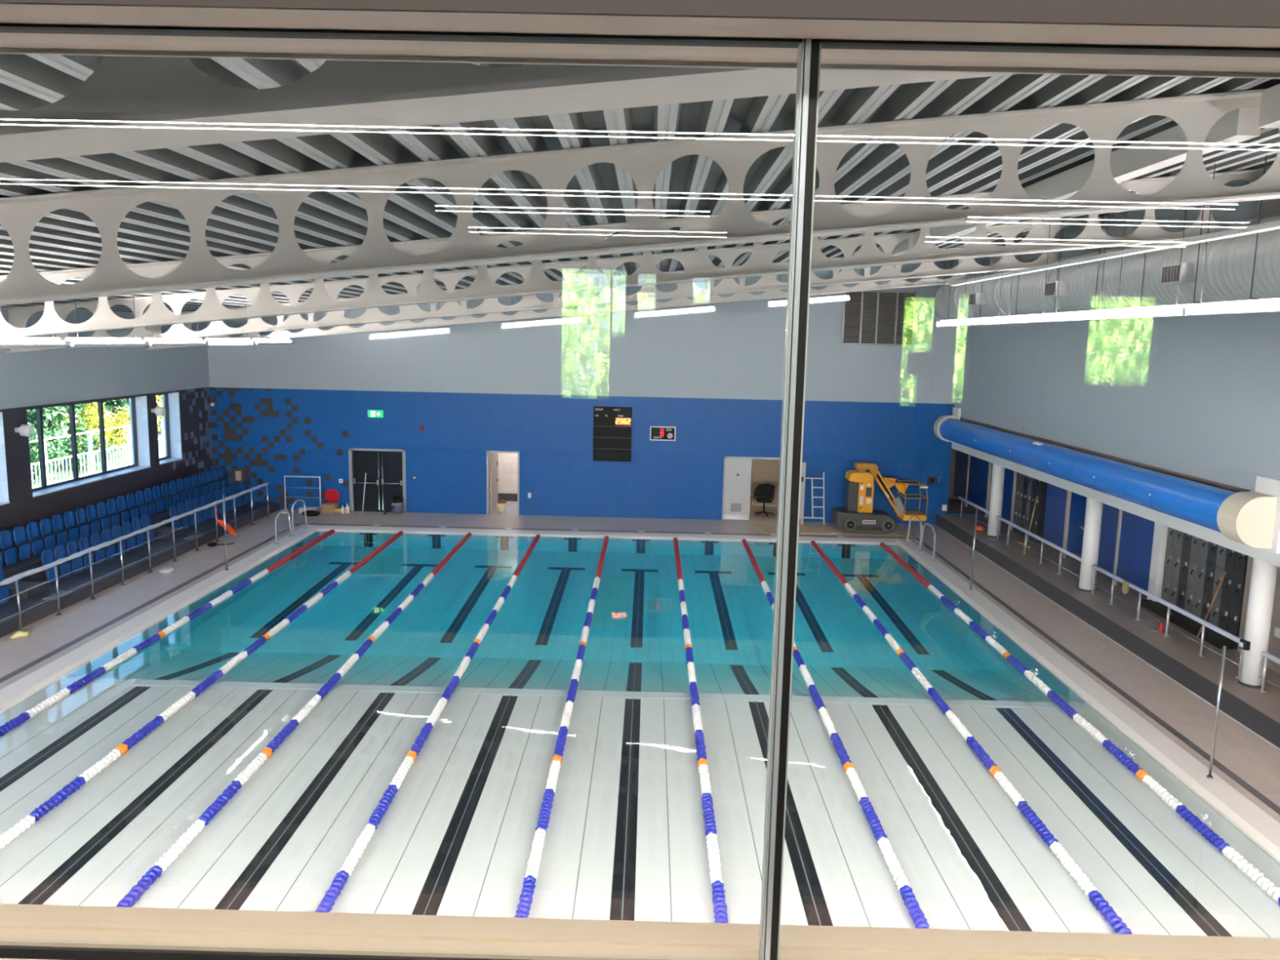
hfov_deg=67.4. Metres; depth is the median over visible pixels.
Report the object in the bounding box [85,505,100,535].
seat
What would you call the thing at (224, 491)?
seat
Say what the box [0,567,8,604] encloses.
seat
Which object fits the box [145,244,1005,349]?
roof beam
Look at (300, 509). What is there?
board
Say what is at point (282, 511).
grab rail
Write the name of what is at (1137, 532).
changing cubicle
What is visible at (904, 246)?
roof purlin
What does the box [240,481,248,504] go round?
seat
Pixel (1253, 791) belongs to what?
channel
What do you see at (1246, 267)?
air duct
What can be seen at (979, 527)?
bag
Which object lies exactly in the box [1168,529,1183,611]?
locker
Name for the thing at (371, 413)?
exit sign
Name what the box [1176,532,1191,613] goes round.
locker
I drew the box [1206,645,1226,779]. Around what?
post
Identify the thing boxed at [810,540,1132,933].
lane rope
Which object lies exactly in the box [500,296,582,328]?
strip light
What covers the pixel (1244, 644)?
bracket
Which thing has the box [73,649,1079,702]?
floor
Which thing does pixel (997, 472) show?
column
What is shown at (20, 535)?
seat
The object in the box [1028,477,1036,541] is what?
locker
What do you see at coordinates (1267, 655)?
rail
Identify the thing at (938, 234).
roof purlin
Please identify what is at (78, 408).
broad tree
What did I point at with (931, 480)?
control box
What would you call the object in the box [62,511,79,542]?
seat
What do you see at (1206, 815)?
water splash
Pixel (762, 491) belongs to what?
office chair
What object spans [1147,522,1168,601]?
post
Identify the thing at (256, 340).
strip light
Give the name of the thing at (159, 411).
wall speaker
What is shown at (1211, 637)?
bench
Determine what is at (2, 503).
window
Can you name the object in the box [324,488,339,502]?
disc
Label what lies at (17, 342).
strip light
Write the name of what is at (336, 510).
cloth
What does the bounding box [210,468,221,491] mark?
seat
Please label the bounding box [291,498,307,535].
grab rail
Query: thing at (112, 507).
seat
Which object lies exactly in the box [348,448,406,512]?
door
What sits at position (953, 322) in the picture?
strip light
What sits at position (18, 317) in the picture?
roof beam
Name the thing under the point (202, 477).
seat
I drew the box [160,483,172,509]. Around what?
seat
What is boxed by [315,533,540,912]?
lane rope
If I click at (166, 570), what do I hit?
cloth
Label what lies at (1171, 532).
locker
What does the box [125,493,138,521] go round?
seat
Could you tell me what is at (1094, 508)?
column
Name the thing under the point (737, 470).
door
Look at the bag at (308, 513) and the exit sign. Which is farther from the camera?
the exit sign
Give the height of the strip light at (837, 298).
1.358 m
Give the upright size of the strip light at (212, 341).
1.079 m
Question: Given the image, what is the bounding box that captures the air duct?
[934,155,1279,319]
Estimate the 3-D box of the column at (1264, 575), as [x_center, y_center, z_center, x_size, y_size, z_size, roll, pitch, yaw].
[9.969,2.265,15.473,0.367,2.140,0.370,1,8,0]
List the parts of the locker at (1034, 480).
door, door, door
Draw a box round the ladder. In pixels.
[803,472,824,524]
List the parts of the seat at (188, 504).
backrest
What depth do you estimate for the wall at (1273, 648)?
16.48 m
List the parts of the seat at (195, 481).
backrest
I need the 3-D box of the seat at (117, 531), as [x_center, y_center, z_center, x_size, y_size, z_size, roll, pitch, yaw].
[-12.622,1.466,23.204,0.190,0.735,0.400,1,8,0]
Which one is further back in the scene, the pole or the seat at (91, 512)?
the pole
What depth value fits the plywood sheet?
29.60 m
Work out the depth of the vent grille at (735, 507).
30.94 m
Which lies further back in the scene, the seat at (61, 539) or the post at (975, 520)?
the post at (975, 520)
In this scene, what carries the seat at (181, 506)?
on the tiers
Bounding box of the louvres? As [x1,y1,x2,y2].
[840,290,916,346]
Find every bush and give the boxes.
[28,430,69,479]
[29,424,114,471]
[31,462,39,483]
[48,402,128,456]
[105,395,163,447]
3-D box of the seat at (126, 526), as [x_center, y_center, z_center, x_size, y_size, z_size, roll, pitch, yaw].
[-12.617,1.401,23.649,0.190,0.735,0.400,1,8,0]
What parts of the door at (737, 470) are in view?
kick plate, frame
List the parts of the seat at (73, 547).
backrest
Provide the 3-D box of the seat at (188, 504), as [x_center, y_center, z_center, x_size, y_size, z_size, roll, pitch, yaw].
[-12.580,0.934,26.837,0.190,0.735,0.400,1,8,0]
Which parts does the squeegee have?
blade, handle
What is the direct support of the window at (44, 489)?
in the wall at (29, 380)
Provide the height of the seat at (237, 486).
0.735 m
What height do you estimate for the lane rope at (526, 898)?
0.154 m
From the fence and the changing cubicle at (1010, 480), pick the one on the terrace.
the fence
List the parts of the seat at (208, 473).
backrest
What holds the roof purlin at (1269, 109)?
attached to the roof beam at (1103, 122)
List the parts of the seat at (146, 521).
backrest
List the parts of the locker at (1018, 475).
door, door, door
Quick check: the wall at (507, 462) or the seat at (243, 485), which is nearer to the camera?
the seat at (243, 485)
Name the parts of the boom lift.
control panel, serial plate, guard plate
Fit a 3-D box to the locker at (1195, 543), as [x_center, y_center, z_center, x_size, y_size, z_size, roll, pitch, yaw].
[11.081,1.870,18.885,0.550,1.980,0.284,1,8,0]
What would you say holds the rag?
on the floor at (1253, 759)
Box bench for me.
[1140,599,1235,648]
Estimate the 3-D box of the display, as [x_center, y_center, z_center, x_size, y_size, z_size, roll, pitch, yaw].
[0.725,-1.479,30.550,0.820,0.450,0.092,1,8,0]
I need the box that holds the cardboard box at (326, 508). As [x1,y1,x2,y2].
[321,502,338,513]
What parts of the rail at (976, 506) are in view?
post, rail, rail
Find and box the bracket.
[1239,639,1250,650]
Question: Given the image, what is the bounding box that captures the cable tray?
[949,220,1279,285]
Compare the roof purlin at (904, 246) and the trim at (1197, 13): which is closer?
the trim at (1197, 13)
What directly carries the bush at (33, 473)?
on the terrace
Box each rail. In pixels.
[0,482,270,631]
[274,510,292,544]
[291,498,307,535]
[906,514,922,550]
[919,523,936,560]
[958,496,989,526]
[995,515,1081,586]
[1089,564,1242,678]
[1257,650,1279,692]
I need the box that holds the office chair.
[753,483,774,515]
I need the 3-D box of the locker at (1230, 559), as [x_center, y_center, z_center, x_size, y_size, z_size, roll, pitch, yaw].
[11.068,2.038,17.737,0.550,1.980,0.284,1,8,0]
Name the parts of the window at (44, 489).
sill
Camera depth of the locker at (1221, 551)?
18.01 m
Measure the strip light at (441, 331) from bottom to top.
1.358 m
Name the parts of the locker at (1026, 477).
door, door, door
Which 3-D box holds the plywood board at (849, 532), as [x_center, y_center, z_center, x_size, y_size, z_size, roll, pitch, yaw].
[7.269,1.638,29.234,2.233,0.009,0.284,2,8,6]
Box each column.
[986,463,1004,537]
[1077,497,1103,591]
[1237,557,1277,688]
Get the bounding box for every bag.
[302,510,319,516]
[976,524,984,530]
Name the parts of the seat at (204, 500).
backrest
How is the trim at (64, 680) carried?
attached to the wall at (336, 539)
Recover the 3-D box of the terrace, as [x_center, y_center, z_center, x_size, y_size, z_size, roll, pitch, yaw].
[-52.222,-5.097,63.071,76.640,0.330,160.000,1,8,0]
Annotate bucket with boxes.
[496,499,506,513]
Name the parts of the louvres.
slat panel, slat panel, slat panel, slat panel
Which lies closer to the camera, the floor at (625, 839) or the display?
the floor at (625, 839)
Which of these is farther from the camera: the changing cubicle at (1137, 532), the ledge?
the changing cubicle at (1137, 532)
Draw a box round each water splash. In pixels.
[1124,747,1135,758]
[1200,813,1211,825]
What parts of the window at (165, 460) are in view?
frame, sill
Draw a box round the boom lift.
[831,462,928,532]
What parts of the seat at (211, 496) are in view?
backrest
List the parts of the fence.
fence post, fence post, fence post, fence post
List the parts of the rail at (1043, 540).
post, post, post, rail, rail, post, post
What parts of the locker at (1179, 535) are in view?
door, door, door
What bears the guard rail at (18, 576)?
on the floor at (1253, 759)
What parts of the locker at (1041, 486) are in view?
door, door, door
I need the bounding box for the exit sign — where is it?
[367,409,383,417]
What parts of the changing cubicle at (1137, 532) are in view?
door, post frame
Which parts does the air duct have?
hanger rod, hanger rod, hanger rod, hanger rod, hanger rod, hanger rod, hanger rod, hanger rod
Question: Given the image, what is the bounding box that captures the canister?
[391,502,404,513]
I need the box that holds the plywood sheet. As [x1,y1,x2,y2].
[751,524,840,533]
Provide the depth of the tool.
18.31 m
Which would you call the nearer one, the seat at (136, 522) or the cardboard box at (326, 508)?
the seat at (136, 522)
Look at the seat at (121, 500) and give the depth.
24.83 m
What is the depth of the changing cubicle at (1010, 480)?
28.51 m
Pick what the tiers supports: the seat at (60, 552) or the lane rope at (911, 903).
the seat at (60, 552)
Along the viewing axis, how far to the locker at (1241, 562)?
17.42 m
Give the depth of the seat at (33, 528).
21.28 m
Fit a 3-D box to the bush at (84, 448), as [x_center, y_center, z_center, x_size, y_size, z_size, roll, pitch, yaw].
[-20.735,-0.608,35.027,2.448,2.771,2.781,1,8,0]
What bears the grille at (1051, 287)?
attached to the air duct
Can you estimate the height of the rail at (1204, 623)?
0.642 m
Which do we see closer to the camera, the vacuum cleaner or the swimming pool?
the swimming pool
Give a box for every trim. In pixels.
[0,0,1279,28]
[0,48,1279,79]
[54,677,1093,709]
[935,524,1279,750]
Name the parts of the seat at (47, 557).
backrest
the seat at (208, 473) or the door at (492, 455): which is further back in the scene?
the door at (492, 455)
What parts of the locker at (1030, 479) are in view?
door, door, door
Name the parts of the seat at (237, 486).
backrest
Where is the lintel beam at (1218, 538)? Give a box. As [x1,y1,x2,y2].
[951,442,1279,567]
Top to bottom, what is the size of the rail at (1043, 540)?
0.642 m
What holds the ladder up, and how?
on the plywood sheet
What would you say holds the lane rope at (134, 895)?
on the pool water
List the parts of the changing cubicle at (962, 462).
post frame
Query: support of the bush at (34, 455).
on the terrace
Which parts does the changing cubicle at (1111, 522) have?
post frame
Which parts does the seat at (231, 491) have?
backrest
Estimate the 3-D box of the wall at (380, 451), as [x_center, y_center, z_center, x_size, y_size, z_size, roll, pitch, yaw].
[-8.454,-0.108,31.237,2.300,2.500,0.140,1,8,0]
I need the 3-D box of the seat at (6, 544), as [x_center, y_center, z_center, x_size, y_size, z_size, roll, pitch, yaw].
[-13.444,1.438,20.384,0.190,0.735,0.400,1,8,0]
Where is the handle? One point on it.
(1224, 573)
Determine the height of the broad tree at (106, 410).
6.302 m
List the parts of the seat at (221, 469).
backrest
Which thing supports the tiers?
on the floor at (1253, 759)
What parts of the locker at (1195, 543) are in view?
door, door, door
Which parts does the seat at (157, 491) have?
backrest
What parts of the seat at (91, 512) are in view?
backrest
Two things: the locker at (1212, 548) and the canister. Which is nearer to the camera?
the locker at (1212, 548)
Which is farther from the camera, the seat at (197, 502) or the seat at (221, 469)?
the seat at (221, 469)
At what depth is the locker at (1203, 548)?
18.58 m
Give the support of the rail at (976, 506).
on the platform
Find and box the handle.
[1196,571,1226,638]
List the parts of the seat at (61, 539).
backrest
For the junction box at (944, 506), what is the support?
attached to the wall at (298, 408)
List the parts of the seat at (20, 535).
backrest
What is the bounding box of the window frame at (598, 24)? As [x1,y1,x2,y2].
[0,3,1279,959]
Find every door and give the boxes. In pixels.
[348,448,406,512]
[486,450,519,515]
[721,456,805,524]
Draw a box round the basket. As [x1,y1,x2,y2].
[889,478,928,520]
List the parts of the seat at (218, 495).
backrest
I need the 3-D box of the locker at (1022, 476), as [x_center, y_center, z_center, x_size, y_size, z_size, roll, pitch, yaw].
[11.182,0.587,27.651,0.550,1.980,0.284,1,8,0]
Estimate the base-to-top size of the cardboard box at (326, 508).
0.280 m
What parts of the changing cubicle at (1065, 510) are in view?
door, post frame, panel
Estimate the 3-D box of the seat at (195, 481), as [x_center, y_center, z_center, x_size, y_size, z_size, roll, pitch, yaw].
[-13.347,0.200,28.834,0.190,0.735,0.400,1,8,0]
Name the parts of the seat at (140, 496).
backrest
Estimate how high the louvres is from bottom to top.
1.700 m
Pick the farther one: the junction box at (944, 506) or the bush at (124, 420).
the bush at (124, 420)
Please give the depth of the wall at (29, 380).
24.65 m
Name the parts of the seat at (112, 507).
backrest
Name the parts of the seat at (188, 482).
backrest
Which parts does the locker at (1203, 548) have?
door, door, door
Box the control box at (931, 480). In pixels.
[927,476,936,484]
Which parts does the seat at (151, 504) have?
backrest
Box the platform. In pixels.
[935,498,1279,748]
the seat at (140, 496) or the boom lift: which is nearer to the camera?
the seat at (140, 496)
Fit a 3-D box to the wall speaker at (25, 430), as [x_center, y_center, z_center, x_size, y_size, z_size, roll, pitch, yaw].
[-13.643,-1.095,21.267,0.340,0.279,0.260,1,8,0]
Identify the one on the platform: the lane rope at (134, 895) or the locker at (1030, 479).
the locker at (1030, 479)
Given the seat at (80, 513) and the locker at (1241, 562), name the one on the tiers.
the seat at (80, 513)
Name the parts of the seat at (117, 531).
backrest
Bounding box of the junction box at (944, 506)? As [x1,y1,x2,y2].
[942,504,946,511]
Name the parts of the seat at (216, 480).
backrest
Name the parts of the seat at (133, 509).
backrest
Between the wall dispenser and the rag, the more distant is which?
the rag
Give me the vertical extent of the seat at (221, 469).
0.735 m
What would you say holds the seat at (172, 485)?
on the tiers
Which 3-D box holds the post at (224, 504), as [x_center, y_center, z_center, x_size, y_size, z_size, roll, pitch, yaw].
[-9.903,1.257,22.923,0.080,1.850,0.080,1,8,0]
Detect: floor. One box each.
[0,509,1279,822]
[0,683,1279,937]
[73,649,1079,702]
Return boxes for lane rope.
[0,528,334,736]
[0,530,403,849]
[115,532,471,906]
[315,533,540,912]
[514,535,608,917]
[672,537,728,923]
[742,538,929,928]
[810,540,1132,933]
[880,542,1279,906]
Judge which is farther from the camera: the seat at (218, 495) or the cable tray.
the seat at (218, 495)
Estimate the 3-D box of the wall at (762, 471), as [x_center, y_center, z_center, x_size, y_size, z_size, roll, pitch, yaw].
[3.910,-0.168,32.294,3.600,2.551,3.050,1,8,0]
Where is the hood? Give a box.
[844,469,874,482]
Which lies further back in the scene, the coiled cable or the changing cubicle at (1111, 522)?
the coiled cable
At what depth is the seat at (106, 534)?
22.76 m
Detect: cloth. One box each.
[159,567,173,573]
[334,507,341,512]
[1121,580,1128,594]
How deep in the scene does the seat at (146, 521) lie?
24.55 m
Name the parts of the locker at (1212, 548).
door, door, door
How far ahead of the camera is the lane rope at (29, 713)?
17.39 m
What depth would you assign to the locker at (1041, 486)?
26.41 m
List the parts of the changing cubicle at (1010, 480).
door, post frame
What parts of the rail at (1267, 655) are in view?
post, rail, rail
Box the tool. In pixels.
[1150,622,1168,633]
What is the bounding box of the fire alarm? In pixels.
[418,425,423,431]
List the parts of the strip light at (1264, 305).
hanger rod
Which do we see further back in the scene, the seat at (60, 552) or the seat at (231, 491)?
the seat at (231, 491)
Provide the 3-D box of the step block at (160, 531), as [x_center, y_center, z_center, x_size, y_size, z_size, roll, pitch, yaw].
[-12.347,1.403,25.469,1.240,0.215,0.620,1,8,0]
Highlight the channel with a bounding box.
[0,523,1279,814]
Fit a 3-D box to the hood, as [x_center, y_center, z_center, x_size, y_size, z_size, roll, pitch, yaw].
[6.806,-0.118,29.766,0.767,0.310,0.640,1,8,0]
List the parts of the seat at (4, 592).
backrest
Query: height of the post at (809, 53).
1.423 m
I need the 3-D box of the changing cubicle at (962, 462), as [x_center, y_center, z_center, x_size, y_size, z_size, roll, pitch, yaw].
[11.483,-0.180,32.922,0.970,1.980,1.430,1,8,0]
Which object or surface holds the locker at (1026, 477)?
on the platform
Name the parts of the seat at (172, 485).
backrest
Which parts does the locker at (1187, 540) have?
door, door, door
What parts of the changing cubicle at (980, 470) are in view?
post frame, panel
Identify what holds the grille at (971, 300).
attached to the air duct
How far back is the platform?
19.13 m
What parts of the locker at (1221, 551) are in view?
door, door, door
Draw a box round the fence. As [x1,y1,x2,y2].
[29,419,164,488]
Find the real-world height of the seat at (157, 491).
0.735 m
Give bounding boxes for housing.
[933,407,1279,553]
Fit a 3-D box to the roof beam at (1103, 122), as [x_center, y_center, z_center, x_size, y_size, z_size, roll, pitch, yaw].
[-2.052,-2.490,9.104,23.650,3.370,0.380,1,8,0]
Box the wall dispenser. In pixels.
[1274,626,1279,638]
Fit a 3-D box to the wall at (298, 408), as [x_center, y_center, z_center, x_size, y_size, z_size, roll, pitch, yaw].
[-1.857,-3.365,30.477,23.650,9.150,0.250,1,8,0]
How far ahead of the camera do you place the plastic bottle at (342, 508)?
30.67 m
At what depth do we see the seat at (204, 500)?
27.72 m
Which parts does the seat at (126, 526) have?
backrest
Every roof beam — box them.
[0,55,1019,162]
[0,88,1279,305]
[0,168,1279,338]
[1,215,1113,352]
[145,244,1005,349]
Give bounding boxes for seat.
[0,529,17,564]
[0,551,3,567]
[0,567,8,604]
[13,525,30,560]
[25,522,43,555]
[39,518,55,550]
[40,549,57,584]
[50,515,67,546]
[53,545,71,578]
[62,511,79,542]
[66,540,82,573]
[75,507,89,538]
[78,536,93,568]
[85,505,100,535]
[90,533,105,564]
[95,502,110,531]
[101,528,115,559]
[105,498,119,528]
[111,524,125,555]
[115,496,129,524]
[122,521,135,551]
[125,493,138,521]
[132,518,145,547]
[135,490,147,518]
[141,515,154,544]
[142,488,155,515]
[152,485,164,512]
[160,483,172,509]
[168,480,179,506]
[168,505,181,527]
[175,478,187,503]
[177,502,188,529]
[183,476,194,501]
[185,500,195,526]
[191,474,201,497]
[193,497,204,524]
[198,471,208,495]
[200,494,210,520]
[205,470,214,493]
[207,492,217,517]
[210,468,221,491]
[214,489,223,515]
[218,466,227,489]
[221,488,231,512]
[227,485,237,510]
[234,483,243,506]
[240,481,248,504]
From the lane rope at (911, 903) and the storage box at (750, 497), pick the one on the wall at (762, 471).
the storage box at (750, 497)
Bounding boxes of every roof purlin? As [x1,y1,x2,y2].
[854,238,912,268]
[912,222,1000,247]
[1257,84,1279,128]
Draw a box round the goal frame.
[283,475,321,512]
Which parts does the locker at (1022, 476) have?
door, door, door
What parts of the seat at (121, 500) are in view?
backrest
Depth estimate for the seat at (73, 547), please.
21.42 m
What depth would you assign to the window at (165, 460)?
28.61 m
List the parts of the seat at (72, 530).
backrest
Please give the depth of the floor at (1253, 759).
20.09 m
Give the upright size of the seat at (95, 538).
0.735 m
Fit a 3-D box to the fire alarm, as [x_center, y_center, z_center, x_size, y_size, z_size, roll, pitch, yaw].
[-6.972,-1.654,30.625,0.140,0.200,0.090,1,8,0]
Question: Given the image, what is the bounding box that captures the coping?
[0,524,1279,863]
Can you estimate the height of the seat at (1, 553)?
0.735 m
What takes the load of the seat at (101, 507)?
on the tiers
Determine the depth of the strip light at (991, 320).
22.42 m
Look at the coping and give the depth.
17.65 m
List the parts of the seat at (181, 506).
backrest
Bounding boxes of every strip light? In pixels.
[0,334,69,348]
[64,294,148,347]
[143,298,208,346]
[204,302,253,345]
[252,315,293,344]
[368,302,450,339]
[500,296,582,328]
[633,280,715,318]
[767,269,850,306]
[936,247,969,326]
[965,240,1006,325]
[1001,217,1052,324]
[1046,213,1111,322]
[1105,190,1191,319]
[1184,163,1279,315]
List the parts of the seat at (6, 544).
backrest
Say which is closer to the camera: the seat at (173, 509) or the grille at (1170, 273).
the grille at (1170, 273)
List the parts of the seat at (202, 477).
backrest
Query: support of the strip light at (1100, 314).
hanging from the ceiling
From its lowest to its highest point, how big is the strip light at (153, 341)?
1.079 m
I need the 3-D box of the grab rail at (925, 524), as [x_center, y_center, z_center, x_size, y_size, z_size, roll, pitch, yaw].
[7.878,1.644,26.247,0.122,0.896,1.250,1,8,0]
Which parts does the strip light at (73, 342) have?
hanger rod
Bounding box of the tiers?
[0,488,279,637]
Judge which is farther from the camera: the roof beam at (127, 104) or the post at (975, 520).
the post at (975, 520)
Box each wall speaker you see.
[14,424,34,436]
[151,406,165,416]
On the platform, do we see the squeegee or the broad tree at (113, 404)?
the squeegee
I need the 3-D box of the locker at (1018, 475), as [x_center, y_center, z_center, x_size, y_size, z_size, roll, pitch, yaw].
[11.185,0.545,27.938,0.550,1.980,0.284,1,8,0]
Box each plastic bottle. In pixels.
[340,505,344,513]
[345,503,349,513]
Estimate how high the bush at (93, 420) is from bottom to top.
3.105 m
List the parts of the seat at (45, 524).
backrest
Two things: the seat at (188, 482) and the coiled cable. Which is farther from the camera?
the seat at (188, 482)
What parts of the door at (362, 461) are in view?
bolt rod, bolt rod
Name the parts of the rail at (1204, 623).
post, post, post, rail, post, post, post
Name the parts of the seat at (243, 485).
backrest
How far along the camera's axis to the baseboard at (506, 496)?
33.60 m
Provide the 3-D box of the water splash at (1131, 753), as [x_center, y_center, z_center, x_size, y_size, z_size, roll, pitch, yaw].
[7.001,3.892,13.694,0.103,0.128,0.137,-5,11,-37]
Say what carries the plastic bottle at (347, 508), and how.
on the floor at (1253, 759)
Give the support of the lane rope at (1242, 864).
on the pool water
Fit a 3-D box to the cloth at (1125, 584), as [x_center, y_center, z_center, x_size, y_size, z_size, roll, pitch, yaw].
[9.939,2.208,19.670,0.020,0.275,0.220,1,8,0]
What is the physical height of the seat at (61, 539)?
0.735 m
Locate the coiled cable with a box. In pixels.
[206,542,234,546]
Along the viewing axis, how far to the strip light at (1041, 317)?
19.91 m
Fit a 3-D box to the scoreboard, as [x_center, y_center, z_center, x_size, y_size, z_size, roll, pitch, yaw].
[-0.876,-1.460,30.562,1.220,1.740,0.111,1,8,0]
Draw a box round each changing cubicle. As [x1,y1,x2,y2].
[953,449,970,506]
[967,455,992,517]
[1001,467,1017,530]
[1043,483,1086,558]
[1097,503,1122,585]
[1115,510,1168,599]
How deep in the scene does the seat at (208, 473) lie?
29.73 m
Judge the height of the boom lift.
2.068 m
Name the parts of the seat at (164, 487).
backrest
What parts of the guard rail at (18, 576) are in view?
post, post, post, post, rail, post, post, post, post, post, post, post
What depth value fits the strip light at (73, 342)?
18.63 m
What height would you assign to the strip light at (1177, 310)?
2.085 m
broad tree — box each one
[26,401,97,472]
[26,404,97,462]
[31,396,159,446]
[84,395,163,438]
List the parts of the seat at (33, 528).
backrest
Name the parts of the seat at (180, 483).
backrest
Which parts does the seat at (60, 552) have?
backrest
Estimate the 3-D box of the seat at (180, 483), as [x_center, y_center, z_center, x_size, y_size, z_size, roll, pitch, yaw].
[-13.357,0.331,27.945,0.190,0.735,0.400,1,8,0]
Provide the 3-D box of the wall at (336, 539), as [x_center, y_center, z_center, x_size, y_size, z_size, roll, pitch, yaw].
[-1.125,4.149,15.827,17.400,1.269,25.400,1,8,0]
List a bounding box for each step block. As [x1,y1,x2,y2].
[7,581,73,599]
[152,526,203,539]
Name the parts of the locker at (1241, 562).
door, door, door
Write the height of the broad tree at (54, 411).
6.434 m
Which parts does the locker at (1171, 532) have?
door, door, door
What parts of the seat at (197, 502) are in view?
backrest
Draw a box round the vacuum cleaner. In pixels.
[382,495,404,514]
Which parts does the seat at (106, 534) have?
backrest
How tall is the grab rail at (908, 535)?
0.896 m
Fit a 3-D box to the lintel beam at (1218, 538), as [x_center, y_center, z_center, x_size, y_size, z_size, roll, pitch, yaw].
[9.983,0.316,20.292,0.360,0.360,27.200,1,8,0]
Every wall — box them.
[0,306,213,559]
[0,531,1279,864]
[206,259,959,524]
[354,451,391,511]
[488,453,517,515]
[724,458,780,520]
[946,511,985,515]
[947,448,1279,673]
[954,180,1279,491]
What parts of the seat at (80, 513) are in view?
backrest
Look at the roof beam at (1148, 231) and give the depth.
14.85 m
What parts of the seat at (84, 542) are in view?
backrest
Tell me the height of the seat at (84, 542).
0.735 m
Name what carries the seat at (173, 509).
on the tiers
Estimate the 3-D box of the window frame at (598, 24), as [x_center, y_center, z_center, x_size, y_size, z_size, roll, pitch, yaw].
[-1.092,0.883,1.466,27.050,9.900,0.190,1,8,0]
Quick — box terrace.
[31,394,162,486]
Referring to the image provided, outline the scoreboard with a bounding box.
[592,406,631,462]
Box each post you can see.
[222,493,228,570]
[758,38,821,959]
[968,512,977,590]
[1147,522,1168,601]
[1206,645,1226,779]
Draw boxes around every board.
[297,506,319,513]
[841,531,915,535]
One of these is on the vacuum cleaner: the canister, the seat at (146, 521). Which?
the canister
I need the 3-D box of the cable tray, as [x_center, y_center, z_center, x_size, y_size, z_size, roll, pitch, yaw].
[7.529,-3.163,12.382,0.140,0.070,22.500,1,8,0]
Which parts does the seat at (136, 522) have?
backrest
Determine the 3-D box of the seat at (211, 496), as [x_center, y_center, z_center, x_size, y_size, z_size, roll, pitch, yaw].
[-12.565,0.739,28.172,0.190,0.735,0.400,1,8,0]
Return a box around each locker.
[1013,471,1020,532]
[1016,473,1024,534]
[1020,475,1028,537]
[1024,475,1032,538]
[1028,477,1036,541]
[1032,479,1047,543]
[1160,526,1176,607]
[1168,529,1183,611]
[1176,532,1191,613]
[1184,535,1199,619]
[1192,538,1208,623]
[1200,542,1217,624]
[1208,545,1226,632]
[1217,548,1236,637]
[1226,551,1248,648]
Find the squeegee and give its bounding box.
[1018,496,1037,547]
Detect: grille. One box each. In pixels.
[730,502,742,511]
[968,293,976,304]
[1044,282,1056,295]
[1160,265,1181,282]
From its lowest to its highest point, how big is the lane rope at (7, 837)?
0.154 m
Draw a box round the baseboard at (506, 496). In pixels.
[489,493,517,501]
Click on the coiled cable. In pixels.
(211, 544)
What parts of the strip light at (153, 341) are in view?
hanger rod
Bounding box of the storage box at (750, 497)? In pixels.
[750,497,751,511]
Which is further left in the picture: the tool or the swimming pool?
the swimming pool
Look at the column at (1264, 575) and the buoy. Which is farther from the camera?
the buoy
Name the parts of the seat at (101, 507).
backrest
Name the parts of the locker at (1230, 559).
door, door, door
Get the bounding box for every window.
[0,501,9,505]
[26,397,151,497]
[156,393,182,464]
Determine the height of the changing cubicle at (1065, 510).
1.980 m
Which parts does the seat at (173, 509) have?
backrest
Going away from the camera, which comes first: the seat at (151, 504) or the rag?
the rag
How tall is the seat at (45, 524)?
0.735 m
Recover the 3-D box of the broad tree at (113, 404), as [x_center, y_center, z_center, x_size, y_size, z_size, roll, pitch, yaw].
[-24.898,-3.131,47.295,8.742,6.919,5.203,2,8,4]
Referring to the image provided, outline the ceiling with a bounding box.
[0,53,1279,313]
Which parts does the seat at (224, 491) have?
backrest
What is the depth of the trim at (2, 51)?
1.33 m
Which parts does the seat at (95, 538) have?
backrest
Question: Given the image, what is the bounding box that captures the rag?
[9,629,30,638]
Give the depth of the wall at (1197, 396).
18.67 m
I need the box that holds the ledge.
[0,903,1279,959]
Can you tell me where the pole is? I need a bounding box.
[362,472,366,512]
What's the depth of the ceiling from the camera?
10.32 m
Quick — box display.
[649,426,675,440]
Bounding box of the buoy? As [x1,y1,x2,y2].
[215,505,237,536]
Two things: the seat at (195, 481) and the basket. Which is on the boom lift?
the basket

